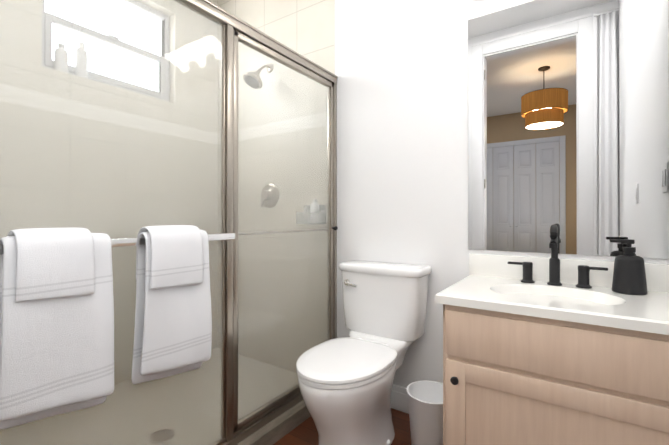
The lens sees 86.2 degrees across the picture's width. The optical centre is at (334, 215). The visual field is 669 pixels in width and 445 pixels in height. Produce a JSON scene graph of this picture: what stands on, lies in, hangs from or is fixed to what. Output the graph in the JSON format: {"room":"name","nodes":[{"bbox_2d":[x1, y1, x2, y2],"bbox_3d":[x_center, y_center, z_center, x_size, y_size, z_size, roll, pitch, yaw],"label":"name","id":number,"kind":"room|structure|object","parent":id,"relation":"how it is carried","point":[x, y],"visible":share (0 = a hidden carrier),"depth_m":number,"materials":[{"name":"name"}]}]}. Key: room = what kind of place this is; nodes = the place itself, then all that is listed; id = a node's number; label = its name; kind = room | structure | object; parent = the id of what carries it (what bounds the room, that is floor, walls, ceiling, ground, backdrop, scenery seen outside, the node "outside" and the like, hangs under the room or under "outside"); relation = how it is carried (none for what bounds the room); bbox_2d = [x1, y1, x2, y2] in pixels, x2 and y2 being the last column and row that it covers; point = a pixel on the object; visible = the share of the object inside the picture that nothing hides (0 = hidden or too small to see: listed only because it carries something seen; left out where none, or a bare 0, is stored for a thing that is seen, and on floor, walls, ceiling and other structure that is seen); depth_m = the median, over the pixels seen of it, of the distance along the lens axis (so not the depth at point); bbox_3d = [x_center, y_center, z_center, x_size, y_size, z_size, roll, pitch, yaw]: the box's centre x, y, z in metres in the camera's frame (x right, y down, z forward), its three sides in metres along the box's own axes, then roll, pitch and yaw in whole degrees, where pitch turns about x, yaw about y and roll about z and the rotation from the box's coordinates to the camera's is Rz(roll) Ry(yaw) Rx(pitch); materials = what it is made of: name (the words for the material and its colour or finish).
{"room":"bathroom","nodes":[
{"label":"bathroom","id":0,"kind":"room"},
{"bbox_2d":[0,0,217,384],"bbox_3d":[-1.591,-0.379,2.021,0.150,2.900,2.120,0,0,34],"label":"tiled wall","id":1,"kind":"structure","parent":0,"point":[113,127],"depth_m":2.23,"materials":[{"name":"beige tile"}]},
{"bbox_2d":[54,43,67,72],"bbox_3d":[-1.554,-0.890,2.033,0.064,0.171,0.064,0,0,34],"label":"bottle","id":2,"kind":"object","parent":1,"relation":"on","point":[61,58],"depth_m":2.01,"materials":[{"name":"white plastic"}]},
{"bbox_2d":[75,41,87,77],"bbox_3d":[-1.498,-0.915,2.116,0.060,0.221,0.060,0,0,34],"label":"bottle","id":3,"kind":"object","parent":1,"relation":"on","point":[80,69],"depth_m":2.09,"materials":[{"name":"white plastic"}]},
{"bbox_2d":[42,0,168,101],"bbox_3d":[-1.430,-1.126,2.288,0.080,0.645,0.770,0,0,34],"label":"window","id":4,"kind":"structure","parent":1,"relation":"in","point":[84,29],"depth_m":2.32,"materials":[{"name":"grey plastic"}]},
{"bbox_2d":[0,348,297,444],"bbox_3d":[-1.052,1.110,1.725,1.070,0.120,2.000,0,0,34],"label":"floor","id":5,"kind":"structure","parent":0,"point":[159,418],"depth_m":1.92,"materials":[{"name":"grey tile"}]},
{"bbox_2d":[149,429,174,442],"bbox_3d":[-0.821,1.048,1.702,0.110,0.004,0.110,0,0,34],"label":"drain","id":6,"kind":"object","parent":5,"relation":"in","point":[159,435],"depth_m":1.70,"materials":[{"name":"silver metal"}]},
{"bbox_2d":[273,408,411,444],"bbox_3d":[0.110,1.118,0.940,1.475,0.100,2.000,0,0,34],"label":"floor","id":7,"kind":"structure","parent":0,"point":[305,432],"depth_m":1.76,"materials":[{"name":"brown wood"}]},
{"bbox_2d":[236,400,310,444],"bbox_3d":[-0.555,1.082,1.389,0.130,0.175,2.000,0,0,34],"label":"sill","id":8,"kind":"structure","parent":7,"relation":"on","point":[278,428],"depth_m":1.72,"materials":[{"name":"stone"}]},
{"bbox_2d":[0,0,337,444],"bbox_3d":[-0.553,0.065,1.390,0.130,1.859,1.996,0,0,34],"label":"shower door","id":9,"kind":"structure","parent":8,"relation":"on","point":[234,30],"depth_m":1.49,"materials":[{"name":"glass"}]},
{"bbox_2d":[0,227,113,429],"bbox_3d":[-0.754,0.302,0.978,0.104,0.539,0.264,0,0,34],"label":"hanging towel","id":10,"kind":"object","parent":9,"relation":"hanging from","point":[56,324],"visible":1,"depth_m":0.94,"materials":[{"name":"white fabric"}]},
{"bbox_2d":[131,225,211,383],"bbox_3d":[-0.564,0.309,1.262,0.105,0.552,0.263,0,0,34],"label":"hanging towel","id":11,"kind":"object","parent":9,"relation":"hanging from","point":[173,326],"visible":1,"depth_m":1.21,"materials":[{"name":"white fabric"}]},
{"bbox_2d":[296,260,431,444],"bbox_3d":[0.115,0.664,1.687,0.480,0.812,0.743,0,0,34],"label":"toilet","id":12,"kind":"object","parent":7,"relation":"on","point":[345,385],"visible":1,"depth_m":1.64,"materials":[{"name":"white ceramic"}]},
{"bbox_2d":[406,380,442,444],"bbox_3d":[0.435,0.932,1.614,0.216,0.275,0.216,0,0,34],"label":"waste bin","id":13,"kind":"object","parent":7,"relation":"on","point":[425,401],"visible":0.75,"depth_m":1.55,"materials":[{"name":"white plastic"}]},
{"bbox_2d":[435,253,668,444],"bbox_3d":[0.821,0.627,1.335,0.733,0.885,0.549,0,0,34],"label":"bathroom vanity","id":14,"kind":"object","parent":7,"relation":"on","point":[540,361],"visible":0.98,"depth_m":1.17,"materials":[{"name":"brown wood"}]},
{"bbox_2d":[508,224,607,288],"bbox_3d":[0.900,0.162,1.465,0.356,0.254,0.134,0,0,34],"label":"faucet","id":15,"kind":"object","parent":14,"relation":"on","point":[554,272],"visible":1,"depth_m":1.48,"materials":[{"name":"black metal"}]},
{"bbox_2d":[610,239,647,294],"bbox_3d":[1.105,0.189,1.345,0.110,0.199,0.104,0,0,34],"label":"soap dispenser","id":16,"kind":"object","parent":14,"relation":"on","point":[629,275],"visible":1,"depth_m":1.31,"materials":[{"name":"black plastic"}]},
{"bbox_2d":[335,0,668,387],"bbox_3d":[0.745,-0.379,1.813,1.695,2.900,0.150,0,0,34],"label":"wall","id":17,"kind":"structure","parent":0,"point":[401,69],"depth_m":1.95,"materials":[{"name":"white paint"}]},
{"bbox_2d":[217,0,334,372],"bbox_3d":[-0.488,-0.377,2.645,1.280,2.900,0.150,0,0,34],"label":"wall tile","id":18,"kind":"structure","parent":17,"relation":"attached to","point":[305,28],"depth_m":2.46,"materials":[{"name":"beige tile"}]},
{"bbox_2d":[244,63,272,88],"bbox_3d":[-0.526,-0.974,2.451,0.137,0.211,0.216,0,0,34],"label":"shower head","id":19,"kind":"object","parent":18,"relation":"attached to","point":[256,80],"depth_m":2.40},
{"bbox_2d":[260,183,278,207],"bbox_3d":[-0.474,-0.143,2.505,0.176,0.176,0.065,0,0,34],"label":"shower valve","id":20,"kind":"object","parent":18,"relation":"attached to","point":[271,188],"depth_m":2.50,"materials":[{"name":"silver metal"}]},
{"bbox_2d":[296,205,325,223],"bbox_3d":[-0.148,-0.009,2.272,0.180,0.122,0.084,0,0,34],"label":"caddy shelf","id":21,"kind":"object","parent":18,"relation":"attached to","point":[312,216],"depth_m":2.26,"materials":[{"name":"clear plastic"}]},
{"bbox_2d":[310,199,318,222],"bbox_3d":[-0.124,-0.030,2.254,0.056,0.151,0.056,0,0,34],"label":"bottle","id":22,"kind":"object","parent":21,"relation":"on","point":[313,209],"depth_m":2.23,"materials":[{"name":"white plastic"}]},
{"bbox_2d":[391,384,408,413],"bbox_3d":[0.665,1.005,1.762,1.475,0.130,0.018,0,0,34],"label":"baseboard","id":23,"kind":"structure","parent":17,"relation":"attached to","point":[399,398],"depth_m":1.95,"materials":[{"name":"white"}]},
{"bbox_2d":[468,0,668,258],"bbox_3d":[0.968,-0.403,1.567,0.734,1.135,0.005,0,0,34],"label":"mirror glass","id":24,"kind":"object","parent":17,"relation":"attached to","point":[568,118],"visible":0.91,"depth_m":1.53,"materials":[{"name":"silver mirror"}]}
]}

